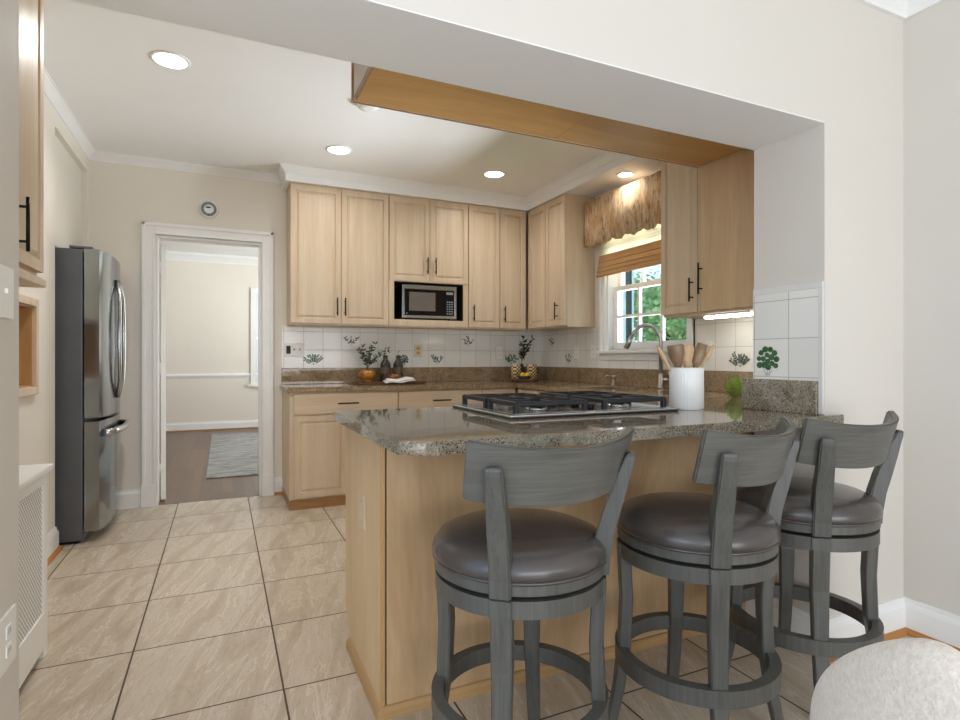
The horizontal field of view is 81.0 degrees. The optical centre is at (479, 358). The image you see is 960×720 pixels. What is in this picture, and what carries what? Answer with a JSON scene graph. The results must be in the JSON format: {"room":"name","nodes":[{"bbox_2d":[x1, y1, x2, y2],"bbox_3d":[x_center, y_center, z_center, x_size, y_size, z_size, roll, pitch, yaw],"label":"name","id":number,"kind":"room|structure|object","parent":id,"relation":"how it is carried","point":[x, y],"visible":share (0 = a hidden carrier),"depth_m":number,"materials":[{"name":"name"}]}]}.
{"room":"kitchen","nodes":[
{"label":"kitchen","id":0,"kind":"room"},
{"bbox_2d":[19,94,88,533],"bbox_3d":[-2.593,-0.198,2.483,0.855,2.656,3.265,0,0,-25],"label":"wall","id":1,"kind":"structure","parent":0,"point":[66,166],"depth_m":3.24,"materials":[{"name":"paint"}]},
{"bbox_2d":[19,294,38,397],"bbox_3d":[-2.244,-0.062,2.610,0.155,0.495,0.695,0,0,-25],"label":"wall niche","id":2,"kind":"object","parent":1,"relation":"attached to","point":[28,306],"visible":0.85,"depth_m":2.90,"materials":[{"name":"brown wood"}]},
{"bbox_2d":[19,0,45,287],"bbox_3d":[-1.554,-0.833,1.658,0.348,1.154,0.710,0,0,-25],"label":"upper cabinet","id":3,"kind":"object","parent":1,"relation":"attached to","point":[31,12],"visible":0.69,"depth_m":1.90,"materials":[{"name":"brown wood"}]},
{"bbox_2d":[47,527,58,558],"bbox_3d":[-2.446,1.060,2.600,0.521,0.140,1.366,0,0,-25],"label":"baseboard","id":4,"kind":"structure","parent":1,"relation":"attached to","point":[53,535],"depth_m":3.22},
{"bbox_2d":[47,546,62,566],"bbox_3d":[-2.441,1.119,2.612,0.539,0.022,1.384,0,0,-25],"label":"trim","id":5,"kind":"structure","parent":1,"relation":"attached to","point":[58,550],"depth_m":3.19,"materials":[{"name":"brown wood"}]},
{"bbox_2d":[160,240,257,256],"bbox_3d":[-2.770,-1.690,7.003,5.600,0.100,4.860,0,0,-25],"label":"ceiling","id":6,"kind":"structure","parent":0,"point":[170,245],"depth_m":8.44,"materials":[{"name":"paint"}]},
{"bbox_2d":[166,260,257,422],"bbox_3d":[-3.762,-0.255,9.166,5.600,2.770,0.100,0,0,-25],"label":"wall","id":7,"kind":"structure","parent":0,"point":[208,305],"depth_m":8.87,"materials":[{"name":"paint"}]},
{"bbox_2d":[166,251,257,265],"bbox_3d":[-3.720,-1.578,9.073,5.360,0.124,0.104,0,0,-25],"label":"trim","id":8,"kind":"structure","parent":7,"relation":"attached to","point":[170,255],"depth_m":8.84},
{"bbox_2d":[166,419,257,430],"bbox_3d":[-3.738,1.060,9.113,5.360,0.140,0.016,0,0,-25],"label":"baseboard","id":9,"kind":"structure","parent":7,"relation":"attached to","point":[234,423],"depth_m":8.88,"materials":[{"name":"white wood"}]},
{"bbox_2d":[166,373,257,377],"bbox_3d":[-3.735,0.265,9.107,5.360,0.070,0.030,0,0,-25],"label":"trim","id":10,"kind":"structure","parent":7,"relation":"attached to","point":[192,375],"depth_m":8.86,"materials":[{"name":"white wood"}]},
{"bbox_2d":[166,427,257,431],"bbox_3d":[-3.734,1.119,9.105,5.360,0.022,0.034,0,0,-25],"label":"trim","id":11,"kind":"structure","parent":7,"relation":"attached to","point":[242,427],"depth_m":8.86,"materials":[{"name":"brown wood"}]},
{"bbox_2d":[248,288,257,386],"bbox_3d":[-3.265,-0.350,9.306,1.060,1.600,0.060,0,0,-25],"label":"window","id":12,"kind":"structure","parent":7,"relation":"in","point":[254,291],"depth_m":9.12,"materials":[{"name":"white"}]},
{"bbox_2d":[89,160,539,489],"bbox_3d":[-1.460,-0.198,4.864,4.900,2.656,0.120,0,0,-25],"label":"wall","id":13,"kind":"structure","parent":0,"point":[121,196],"depth_m":4.31,"materials":[{"name":"paint"}]},
{"bbox_2d":[160,243,165,499],"bbox_3d":[-2.710,0.099,4.769,0.048,2.038,0.749,0,0,-32],"label":"door jamb","id":14,"kind":"structure","parent":13,"relation":"in","point":[162,245],"depth_m":4.46,"materials":[{"name":"white wood"}]},
{"bbox_2d":[119,477,281,509],"bbox_3d":[-2.268,1.060,4.419,1.350,0.140,0.016,0,0,-25],"label":"baseboard","id":15,"kind":"structure","parent":13,"relation":"attached to","point":[129,499],"depth_m":4.25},
{"bbox_2d":[140,221,273,507],"bbox_3d":[-2.168,0.043,4.523,0.954,2.175,0.159,0,0,-25],"label":"trim","id":16,"kind":"structure","parent":13,"relation":"attached to","point":[152,233],"depth_m":4.38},
{"bbox_2d":[199,201,217,217],"bbox_3d":[-2.152,-1.186,4.463,0.136,0.136,0.033,0,0,-25],"label":"fire alarm","id":17,"kind":"object","parent":13,"relation":"attached to","point":[208,209],"visible":1,"depth_m":4.45,"materials":[{"name":"white plastic"}]},
{"bbox_2d":[287,182,388,327],"bbox_3d":[-1.193,-0.842,4.743,0.801,1.136,0.324,0,0,-25],"label":"upper cabinet","id":18,"kind":"object","parent":13,"relation":"attached to","point":[338,238],"visible":1,"depth_m":4.62,"materials":[{"name":"brown wood"}]},
{"bbox_2d":[282,326,539,367],"bbox_3d":[-0.525,-0.097,5.221,2.494,0.354,0.009,0,0,-25],"label":"tile backsplash","id":19,"kind":"structure","parent":13,"relation":"attached to","point":[324,347],"depth_m":5.16,"materials":[{"name":"white tile"}]},
{"bbox_2d":[284,343,303,356],"bbox_3d":[-1.564,-0.075,4.732,0.165,0.115,0.018,0,0,-25],"label":"light switch","id":20,"kind":"object","parent":19,"relation":"attached to","point":[290,349],"visible":1,"depth_m":4.73,"materials":[{"name":"white plastic"}]},
{"bbox_2d":[414,344,421,356],"bbox_3d":[-0.571,-0.075,5.192,0.075,0.118,0.009,0,0,-25],"label":"power outlet","id":21,"kind":"object","parent":19,"relation":"attached to","point":[417,347],"visible":1,"depth_m":5.19,"materials":[{"name":"beige plastic"}]},
{"bbox_2d":[496,347,501,358],"bbox_3d":[0.188,-0.057,5.540,0.072,0.115,0.009,0,0,-25],"label":"power outlet","id":22,"kind":"object","parent":19,"relation":"attached to","point":[498,349],"visible":1,"depth_m":5.54,"materials":[{"name":"white plastic"}]},
{"bbox_2d":[384,194,467,329],"bbox_3d":[-0.493,-0.842,5.064,0.735,1.136,0.324,0,0,-25],"label":"upper cabinet","id":23,"kind":"object","parent":13,"relation":"attached to","point":[428,238],"visible":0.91,"depth_m":4.95,"materials":[{"name":"brown wood"}]},
{"bbox_2d":[395,284,455,320],"bbox_3d":[-0.492,-0.493,5.077,0.507,0.304,0.240,0,0,-25],"label":"microwave","id":24,"kind":"object","parent":23,"relation":"in","point":[412,302],"visible":0.96,"depth_m":4.96,"materials":[{"name":"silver metal"}]},
{"bbox_2d":[461,204,498,330],"bbox_3d":[-0.011,-0.842,5.284,0.318,1.136,0.324,0,0,-25],"label":"upper cabinet","id":25,"kind":"object","parent":13,"relation":"attached to","point":[483,221],"visible":0.87,"depth_m":5.17,"materials":[{"name":"brown wood"}]},
{"bbox_2d":[489,208,525,330],"bbox_3d":[0.267,-0.842,5.412,0.290,1.136,0.324,0,0,-25],"label":"upper cabinet","id":26,"kind":"object","parent":13,"relation":"attached to","point":[512,223],"visible":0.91,"depth_m":5.29,"materials":[{"name":"brown wood"}]},
{"bbox_2d":[44,0,608,195],"bbox_3d":[0.326,-1.576,0.969,4.900,0.100,8.690,0,0,-25],"label":"ceiling","id":27,"kind":"structure","parent":0,"point":[240,103],"depth_m":3.54,"materials":[{"name":"paint"}]},
{"bbox_2d":[149,50,190,69],"bbox_3d":[-1.581,-1.523,2.873,0.188,0.006,0.188,0,0,-25],"label":"recessed light","id":28,"kind":"object","parent":27,"relation":"in","point":[167,59],"visible":1,"depth_m":2.87,"materials":[{"name":"white plastic"}]},
{"bbox_2d":[326,145,351,154],"bbox_3d":[-1.029,-1.523,4.104,0.188,0.006,0.188,0,0,-25],"label":"recessed light","id":29,"kind":"object","parent":27,"relation":"in","point":[334,149],"visible":1,"depth_m":4.09,"materials":[{"name":"white plastic"}]},
{"bbox_2d":[357,104,378,111],"bbox_3d":[-0.670,-1.508,3.356,0.130,0.036,0.130,0,0,-25],"label":"smoke detector","id":30,"kind":"object","parent":27,"relation":"attached to","point":[364,108],"visible":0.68,"depth_m":3.35,"materials":[{"name":"white plastic"}]},
{"bbox_2d":[483,170,504,177],"bbox_3d":[0.117,-1.523,4.641,0.188,0.006,0.188,0,0,-25],"label":"recessed light","id":31,"kind":"object","parent":27,"relation":"in","point":[491,173],"visible":1,"depth_m":4.64,"materials":[{"name":"white"}]},
{"bbox_2d":[354,63,371,97],"bbox_3d":[0.556,-1.353,2.592,2.098,0.346,0.839,0,0,-25],"label":"wall","id":32,"kind":"structure","parent":0,"point":[361,72],"depth_m":2.42,"materials":[{"name":"paint"}]},
{"bbox_2d":[356,67,589,138],"bbox_3d":[0.092,-1.173,2.382,1.048,0.014,0.842,0,0,-25],"label":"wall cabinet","id":33,"kind":"object","parent":32,"relation":"attached to","point":[382,87],"visible":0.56,"depth_m":2.59,"materials":[{"name":"brown wood"}]},
{"bbox_2d":[351,62,698,167],"bbox_3d":[0.377,-1.343,2.973,2.104,0.365,0.021,0,0,-25],"label":"trim","id":34,"kind":"structure","parent":32,"relation":"attached to","point":[352,64],"depth_m":2.78,"materials":[{"name":"brown wood"}]},
{"bbox_2d":[555,115,744,166],"bbox_3d":[1.039,-1.173,2.816,1.032,0.014,0.842,0,0,-25],"label":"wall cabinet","id":35,"kind":"object","parent":32,"relation":"attached to","point":[593,130],"visible":0.36,"depth_m":3.02,"materials":[{"name":"brown wood"}]},
{"bbox_2d":[0,0,902,719],"bbox_3d":[-0.009,-0.198,1.700,4.900,2.656,0.311,0,0,-25],"label":"wall","id":36,"kind":"structure","parent":0,"point":[814,88],"depth_m":1.97,"materials":[{"name":"paint"}]},
{"bbox_2d":[0,264,13,319],"bbox_3d":[-1.064,-0.150,1.261,0.012,0.117,0.115,0,0,-25],"label":"light switch","id":37,"kind":"object","parent":36,"relation":"attached to","point":[6,273],"visible":1,"depth_m":1.27,"materials":[{"name":"white plastic"}]},
{"bbox_2d":[0,603,15,678],"bbox_3d":[-1.073,0.640,1.277,0.009,0.125,0.115,0,0,-25],"label":"power outlet","id":38,"kind":"object","parent":36,"relation":"attached to","point":[8,621],"visible":1,"depth_m":1.27,"materials":[{"name":"white plastic"}]},
{"bbox_2d":[6,622,11,639],"bbox_3d":[-1.071,0.619,1.278,0.004,0.028,0.032,0,0,-25],"label":"socket","id":39,"kind":"object","parent":38,"relation":"attached to","point":[8,624],"depth_m":1.28,"materials":[{"name":"white plastic"}]},
{"bbox_2d":[6,641,11,658],"bbox_3d":[-1.071,0.661,1.278,0.004,0.028,0.032,0,0,-25],"label":"socket","id":40,"kind":"object","parent":38,"relation":"attached to","point":[8,643],"depth_m":1.28,"materials":[{"name":"white plastic"}]},
{"bbox_2d":[753,281,823,413],"bbox_3d":[1.238,-0.043,2.272,0.009,0.505,0.308,0,0,-25],"label":"tile backsplash","id":41,"kind":"structure","parent":36,"relation":"attached to","point":[788,321],"depth_m":2.25,"materials":[{"name":"white tile"}]},
{"bbox_2d":[855,0,944,20],"bbox_3d":[0.816,-1.467,-0.784,4.330,0.119,4.894,0,0,-25],"label":"trim","id":42,"kind":"structure","parent":36,"relation":"attached to","point":[902,10],"depth_m":2.27,"materials":[{"name":"white paint"}]},
{"bbox_2d":[19,428,912,719],"bbox_3d":[-0.960,1.159,3.053,5.600,0.062,13.550,0,0,-25],"label":"floor","id":43,"kind":"structure","parent":0,"point":[230,608],"depth_m":2.32,"materials":[{"name":"tile"}]},
{"bbox_2d":[19,463,52,688],"bbox_3d":[-1.595,0.767,1.692,0.299,0.725,0.946,0,0,-25],"label":"radiator cover","id":44,"kind":"object","parent":43,"relation":"on","point":[32,478],"visible":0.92,"depth_m":2.01,"materials":[{"name":"wood"}]},
{"bbox_2d":[19,486,41,644],"bbox_3d":[-1.479,0.718,1.734,0.006,0.485,0.845,0,0,-25],"label":"grille","id":45,"kind":"object","parent":44,"relation":"attached to","point":[30,503],"depth_m":1.99,"materials":[{"name":"metal"}]},
{"bbox_2d":[55,245,129,544],"bbox_3d":[-2.860,0.220,3.656,0.967,1.820,0.770,0,0,-25],"label":"refrigerator","id":46,"kind":"object","parent":43,"relation":"on","point":[89,296],"visible":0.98,"depth_m":3.44,"materials":[{"name":"metal"}]},
{"bbox_2d":[206,432,257,478],"bbox_3d":[-2.520,1.122,7.128,1.640,0.012,3.340,0,0,-25],"label":"rug","id":47,"kind":"object","parent":43,"relation":"on","point":[230,454],"visible":0.44,"depth_m":6.49,"materials":[{"name":"grey fabric"}]},
{"bbox_2d":[282,390,396,510],"bbox_3d":[-1.150,0.692,4.594,0.828,0.876,0.626,0,0,-25],"label":"base cabinet","id":48,"kind":"object","parent":43,"relation":"on","point":[313,442],"visible":0.64,"depth_m":4.27,"materials":[{"name":"brown wood"}]},
{"bbox_2d":[279,367,752,398],"bbox_3d":[0.139,0.167,3.762,2.520,0.173,3.214,0,0,-25],"label":"countertop","id":49,"kind":"structure","parent":48,"relation":"on","point":[560,379],"depth_m":4.76,"materials":[{"name":"brown stone"}]},
{"bbox_2d":[353,381,425,384],"bbox_3d":[-0.782,0.206,4.872,0.600,0.018,0.180,0,0,-25],"label":"serving board","id":50,"kind":"object","parent":49,"relation":"on","point":[373,382],"visible":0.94,"depth_m":4.79,"materials":[{"name":"brown wood"}]},
{"bbox_2d":[355,341,390,381],"bbox_3d":[-0.917,0.021,4.830,0.295,0.351,0.193,0,0,-9],"label":"vase","id":51,"kind":"object","parent":50,"relation":"on","point":[367,375],"visible":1,"depth_m":4.78,"materials":[{"name":"gold metal"}]},
{"bbox_2d":[380,355,390,380],"bbox_3d":[-0.824,0.083,4.897,0.091,0.228,0.091,0,0,-25],"label":"bottle","id":52,"kind":"object","parent":50,"relation":"on","point":[385,366],"visible":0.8,"depth_m":4.86,"materials":[{"name":"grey glass"}]},
{"bbox_2d":[387,374,401,378],"bbox_3d":[-0.741,0.165,4.860,0.128,0.064,0.127,0,0,-25],"label":"copper bowl","id":53,"kind":"object","parent":50,"relation":"on","point":[393,376],"visible":0.67,"depth_m":4.81,"materials":[{"name":"orange metal"}]},
{"bbox_2d":[393,351,402,376],"bbox_3d":[-0.721,0.065,4.950,0.087,0.264,0.087,0,0,-25],"label":"bottle","id":54,"kind":"object","parent":50,"relation":"on","point":[398,365],"visible":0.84,"depth_m":4.92,"materials":[{"name":"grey glass"}]},
{"bbox_2d":[383,377,415,382],"bbox_3d":[-0.680,0.180,4.765,0.265,0.053,0.089,0,0,-25],"label":"cloth","id":55,"kind":"object","parent":49,"relation":"on","point":[403,379],"visible":1,"depth_m":4.75,"materials":[{"name":"white fabric"}]},
{"bbox_2d":[512,379,538,381],"bbox_3d":[0.432,0.204,5.369,0.256,0.022,0.256,0,0,-25],"label":"serving tray","id":56,"kind":"object","parent":49,"relation":"on","point":[515,380],"visible":0.89,"depth_m":5.26,"materials":[{"name":"brown wood"}]},
{"bbox_2d":[511,364,520,379],"bbox_3d":[0.344,0.130,5.372,0.096,0.154,0.096,0,0,-25],"label":"cup","id":57,"kind":"object","parent":56,"relation":"on","point":[515,368],"visible":0.75,"depth_m":5.33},
{"bbox_2d":[518,376,530,379],"bbox_3d":[0.419,0.183,5.288,0.120,0.046,0.120,0,0,-25],"label":"fruit bowl","id":58,"kind":"object","parent":56,"relation":"on","point":[520,377],"visible":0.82,"depth_m":5.24,"materials":[{"name":"ceramic"}]},
{"bbox_2d":[519,335,534,372],"bbox_3d":[0.460,-0.017,5.464,0.227,0.447,0.140,0,0,-25],"label":"vase","id":59,"kind":"object","parent":56,"relation":"on","point":[522,353],"visible":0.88,"depth_m":5.43,"materials":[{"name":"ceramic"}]},
{"bbox_2d":[527,364,536,378],"bbox_3d":[0.499,0.130,5.427,0.096,0.154,0.096,0,0,-25],"label":"cup","id":60,"kind":"object","parent":56,"relation":"on","point":[531,368],"visible":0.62,"depth_m":5.39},
{"bbox_2d":[605,375,615,385],"bbox_3d":[1.048,0.172,4.507,0.098,0.086,0.039,0,0,-25],"label":"soap dispenser","id":61,"kind":"object","parent":49,"relation":"on","point":[612,376],"visible":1,"depth_m":4.51,"materials":[{"name":"silver metal"}]},
{"bbox_2d":[624,324,668,388],"bbox_3d":[1.198,-0.019,4.038,0.325,0.468,0.065,0,0,10],"label":"tap","id":62,"kind":"object","parent":49,"relation":"on","point":[661,379],"visible":0.98,"depth_m":4.02,"materials":[{"name":"silver metal"}]},
{"bbox_2d":[397,388,479,408],"bbox_3d":[-0.439,0.692,4.920,0.735,0.876,0.626,0,0,-25],"label":"base cabinet","id":63,"kind":"object","parent":43,"relation":"on","point":[436,397],"visible":0.25,"depth_m":4.63,"materials":[{"name":"brown wood"}]},
{"bbox_2d":[480,388,515,402],"bbox_3d":[0.051,0.692,5.149,0.345,0.876,0.617,0,0,-25],"label":"base cabinet","id":64,"kind":"object","parent":43,"relation":"on","point":[482,390],"visible":0.11,"depth_m":4.89,"materials":[{"name":"brown wood"}]},
{"bbox_2d":[431,426,634,719],"bbox_3d":[0.112,0.655,1.508,0.508,0.950,0.499,0,0,-30],"label":"bar stool","id":65,"kind":"object","parent":43,"relation":"on","point":[502,563],"visible":1,"depth_m":1.34,"materials":[{"name":"grey wood"}]},
{"bbox_2d":[432,507,606,582],"bbox_3d":[0.105,0.476,1.519,0.470,0.087,0.470,0,0,-30],"label":"cushion","id":66,"kind":"object","parent":65,"relation":"on","point":[545,546],"depth_m":1.37,"materials":[{"name":"leather"}]},
{"bbox_2d":[517,388,557,393],"bbox_3d":[0.735,0.692,4.743,0.617,0.876,0.750,0,0,-25],"label":"base cabinet","id":67,"kind":"object","parent":43,"relation":"on","point":[520,390],"visible":0.07,"depth_m":4.75,"materials":[{"name":"brown wood"}]},
{"bbox_2d":[346,427,753,719],"bbox_3d":[0.703,0.692,2.533,2.511,0.876,0.581,0,0,-25],"label":"base cabinet","id":68,"kind":"object","parent":43,"relation":"on","point":[392,644],"visible":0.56,"depth_m":1.89,"materials":[{"name":"brown wood"}]},
{"bbox_2d":[359,492,364,529],"bbox_3d":[-0.419,0.540,1.997,0.008,0.120,0.070,0,0,-25],"label":"cover plate","id":69,"kind":"object","parent":68,"relation":"attached to","point":[361,496],"visible":1,"depth_m":1.98,"materials":[{"name":"beige plastic"}]},
{"bbox_2d":[335,378,843,456],"bbox_3d":[0.756,0.169,2.396,2.537,0.167,0.974,0,0,-25],"label":"countertop","id":70,"kind":"structure","parent":68,"relation":"on","point":[431,431],"depth_m":1.93,"materials":[{"name":"grey stone"}]},
{"bbox_2d":[452,391,679,418],"bbox_3d":[0.346,0.186,2.403,0.783,0.058,0.570,0,0,-25],"label":"gas hob","id":71,"kind":"object","parent":70,"relation":"in","point":[566,403],"visible":1,"depth_m":2.25,"materials":[{"name":"black metal"}]},
{"bbox_2d":[452,402,679,417],"bbox_3d":[0.346,0.205,2.403,0.783,0.012,0.570,0,0,-25],"label":"tray","id":72,"kind":"object","parent":71,"relation":"on","point":[498,410],"depth_m":2.20,"materials":[{"name":"silver metal"}]},
{"bbox_2d":[669,367,703,409],"bbox_3d":[0.887,0.126,2.414,0.141,0.178,0.141,0,0,-25],"label":"utensil crock","id":73,"kind":"object","parent":70,"relation":"on","point":[686,385],"visible":0.9,"depth_m":2.35,"materials":[{"name":"white ceramic"}]},
{"bbox_2d":[656,345,670,371],"bbox_3d":[0.829,0.069,2.417,0.156,0.257,0.016,0,0,-10],"label":"wooden spoon","id":74,"kind":"object","parent":73,"relation":"in","point":[660,352],"visible":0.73,"depth_m":2.41,"materials":[{"name":"brown wood"}]},
{"bbox_2d":[667,344,683,367],"bbox_3d":[0.849,0.066,2.439,0.071,0.260,0.020,0,0,22],"label":"wooden spatula","id":75,"kind":"object","parent":73,"relation":"in","point":[675,352],"visible":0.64,"depth_m":2.43,"materials":[{"name":"brown wood"}]},
{"bbox_2d":[682,344,693,367],"bbox_3d":[0.886,0.067,2.417,0.062,0.258,0.038,0,0,22],"label":"wooden spatula","id":76,"kind":"object","parent":73,"relation":"in","point":[688,349],"visible":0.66,"depth_m":2.42,"materials":[{"name":"brown wood"}]},
{"bbox_2d":[692,342,706,367],"bbox_3d":[0.923,0.063,2.421,0.112,0.268,0.027,0,0,-6],"label":"wooden spatula","id":77,"kind":"object","parent":73,"relation":"in","point":[700,350],"visible":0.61,"depth_m":2.42,"materials":[{"name":"brown wood"}]},
{"bbox_2d":[700,345,714,367],"bbox_3d":[0.932,0.068,2.411,0.156,0.260,0.015,0,0,-6],"label":"wooden spoon","id":78,"kind":"object","parent":73,"relation":"in","point":[710,350],"visible":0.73,"depth_m":2.41,"materials":[{"name":"brown wood"}]},
{"bbox_2d":[724,376,741,397],"bbox_3d":[1.410,0.152,3.089,0.142,0.123,0.127,0,0,-25],"label":"artichoke","id":79,"kind":"object","parent":70,"relation":"on","point":[733,387],"visible":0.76,"depth_m":3.05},
{"bbox_2d":[609,416,799,719],"bbox_3d":[0.663,0.655,1.707,0.509,0.950,0.499,0,0,-41],"label":"bar stool","id":80,"kind":"object","parent":43,"relation":"on","point":[719,541],"visible":0.98,"depth_m":1.54,"materials":[{"name":"grey wood"}]},
{"bbox_2d":[617,492,781,552],"bbox_3d":[0.655,0.476,1.718,0.470,0.087,0.470,0,0,-41],"label":"cushion","id":81,"kind":"object","parent":80,"relation":"on","point":[661,522],"depth_m":1.57,"materials":[{"name":"leather"}]},
{"bbox_2d":[729,411,903,688],"bbox_3d":[1.133,0.655,1.960,0.508,0.950,0.499,0,0,-29],"label":"bar stool","id":82,"kind":"object","parent":43,"relation":"on","point":[822,516],"visible":0.73,"depth_m":1.77,"materials":[{"name":"grey wood"}]},
{"bbox_2d":[736,477,883,524],"bbox_3d":[1.127,0.476,1.972,0.470,0.087,0.470,0,0,-29],"label":"cushion","id":83,"kind":"object","parent":82,"relation":"on","point":[848,505],"depth_m":1.79,"materials":[{"name":"leather"}]},
{"bbox_2d":[809,638,959,719],"bbox_3d":[0.773,0.745,0.791,0.528,0.774,0.532,0,0,21],"label":"ottoman","id":84,"kind":"object","parent":43,"relation":"on","point":[903,678],"visible":1,"depth_m":0.73,"materials":[{"name":"beige fabric"}]},
{"bbox_2d":[282,155,660,218],"bbox_3d":[0.159,-1.468,3.744,2.500,0.116,3.265,0,0,-25],"label":"wall","id":85,"kind":"structure","parent":0,"point":[603,179],"depth_m":4.63,"materials":[{"name":"paint"}]},
{"bbox_2d":[44,68,625,203],"bbox_3d":[-0.600,-1.497,3.396,3.530,0.059,3.265,0,0,-25],"label":"trim","id":86,"kind":"structure","parent":85,"relation":"attached to","point":[51,91],"depth_m":4.49,"materials":[{"name":"white paint"}]},
{"bbox_2d":[616,171,634,177],"bbox_3d":[1.112,-1.407,4.294,0.142,0.006,0.142,0,0,-25],"label":"recessed light","id":87,"kind":"object","parent":85,"relation":"in","point":[624,174],"visible":1,"depth_m":4.29,"materials":[{"name":"white"}]},
{"bbox_2d":[540,169,660,331],"bbox_3d":[1.368,-0.198,4.299,0.160,2.656,3.265,0,0,-25],"label":"wall","id":88,"kind":"structure","parent":0,"point":[597,244],"depth_m":4.87,"materials":[{"name":"paint"}]},
{"bbox_2d":[528,193,594,330],"bbox_3d":[0.713,-0.842,5.121,0.346,1.136,0.636,0,0,-25],"label":"upper cabinet","id":89,"kind":"object","parent":88,"relation":"attached to","point":[561,271],"visible":1,"depth_m":4.89,"materials":[{"name":"brown wood"}]},
{"bbox_2d":[596,243,694,359],"bbox_3d":[1.313,-0.614,4.359,0.210,1.252,1.100,0,0,-25],"label":"window","id":90,"kind":"structure","parent":88,"relation":"in","point":[611,346],"depth_m":4.67,"materials":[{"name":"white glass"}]},
{"bbox_2d":[584,170,660,247],"bbox_3d":[1.169,-1.139,4.348,0.088,0.403,1.120,0,0,-25],"label":"window valance","id":91,"kind":"object","parent":90,"relation":"attached to","point":[635,206],"visible":0.84,"depth_m":4.36,"materials":[{"name":"fabric"}]},
{"bbox_2d":[596,224,660,277],"bbox_3d":[1.211,-0.998,4.312,0.040,0.625,1.010,0,0,-25],"label":"roman shade","id":92,"kind":"object","parent":90,"relation":"attached to","point":[642,249],"visible":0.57,"depth_m":4.39,"materials":[{"name":"brown wood"}]},
{"bbox_2d":[540,316,752,371],"bbox_3d":[1.292,-0.097,4.260,0.009,0.354,3.254,0,0,-25],"label":"tile backsplash","id":93,"kind":"structure","parent":88,"relation":"attached to","point":[732,337],"depth_m":4.07,"materials":[{"name":"white tile"}]},
{"bbox_2d":[574,346,578,357],"bbox_3d":[0.883,-0.060,5.135,0.009,0.115,0.072,0,0,-25],"label":"power outlet","id":94,"kind":"object","parent":93,"relation":"attached to","point":[576,348],"visible":1,"depth_m":5.13,"materials":[{"name":"white plastic"}]},
{"bbox_2d":[591,345,595,357],"bbox_3d":[0.987,-0.060,4.908,0.009,0.115,0.072,0,0,-25],"label":"power outlet","id":95,"kind":"object","parent":93,"relation":"attached to","point":[593,347],"visible":1,"depth_m":4.90,"materials":[{"name":"white plastic"}]},
{"bbox_2d":[705,341,713,357],"bbox_3d":[1.524,-0.060,3.735,0.009,0.115,0.072,0,0,-25],"label":"power outlet","id":96,"kind":"object","parent":93,"relation":"attached to","point":[708,343],"visible":0.58,"depth_m":3.73,"materials":[{"name":"white plastic"}]},
{"bbox_2d":[661,161,703,318],"bbox_3d":[1.390,-0.842,3.644,0.346,1.136,0.322,0,0,-25],"label":"upper cabinet","id":97,"kind":"object","parent":88,"relation":"attached to","point":[679,183],"visible":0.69,"depth_m":3.58,"materials":[{"name":"brown wood"}]},
{"bbox_2d":[697,149,753,313],"bbox_3d":[1.638,-0.725,3.103,0.346,0.902,0.863,0,0,-25],"label":"upper cabinet","id":98,"kind":"object","parent":88,"relation":"attached to","point":[725,265],"visible":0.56,"depth_m":3.24,"materials":[{"name":"brown wood"}]},
{"bbox_2d":[702,310,752,318],"bbox_3d":[1.477,-0.260,3.345,0.060,0.026,0.350,0,0,-25],"label":"under-cabinet light","id":99,"kind":"object","parent":98,"relation":"attached to","point":[749,312],"visible":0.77,"depth_m":3.31,"materials":[{"name":"white plastic"}]},
{"bbox_2d":[704,313,752,318],"bbox_3d":[1.477,-0.255,3.345,0.050,0.015,0.326,0,0,-25],"label":"diffuser","id":100,"kind":"object","parent":99,"relation":"attached to","point":[717,315],"depth_m":3.34,"materials":[{"name":"white plastic"}]},
{"bbox_2d":[829,627,959,661],"bbox_3d":[2.469,1.119,0.161,0.537,0.022,5.235,0,0,-25],"label":"floor","id":101,"kind":"structure","parent":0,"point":[902,632],"depth_m":2.27,"materials":[{"name":"brown wood"}]},
{"bbox_2d":[903,0,959,615],"bbox_3d":[2.860,-0.198,0.098,0.120,2.656,4.994,0,0,-25],"label":"wall","id":102,"kind":"structure","parent":0,"point":[931,37],"depth_m":2.25,"materials":[{"name":"paint"}]},
{"bbox_2d":[745,596,959,647],"bbox_3d":[2.477,1.060,0.165,0.519,0.140,5.235,0,0,-25],"label":"baseboard","id":103,"kind":"structure","parent":102,"relation":"attached to","point":[898,613],"depth_m":2.23,"materials":[{"name":"white wood"}]},
{"label":"outside","id":104,"kind":"structure","parent":0,"visible":0},
{"bbox_3d":[10.968,1.680,16.029,26.700,0.100,40.000,0,0,-25],"label":"lawn","id":105,"kind":"structure","parent":104,"visible":0},
{"bbox_2d":[622,270,633,341],"bbox_3d":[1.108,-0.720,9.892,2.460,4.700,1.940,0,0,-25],"label":"house","id":106,"kind":"structure","parent":105,"relation":"on","point":[627,296],"depth_m":9.48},
{"bbox_2d":[626,271,631,341],"bbox_3d":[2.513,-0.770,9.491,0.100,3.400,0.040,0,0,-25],"label":"shutter","id":107,"kind":"object","parent":106,"relation":"hanging from","point":[629,273],"depth_m":9.47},
{"bbox_2d":[634,265,686,341],"bbox_3d":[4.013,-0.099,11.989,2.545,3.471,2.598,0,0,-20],"label":"tree","id":108,"kind":"object","parent":105,"relation":"on","point":[651,296],"visible":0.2,"depth_m":11.51,"materials":[{"name":"green plant"}]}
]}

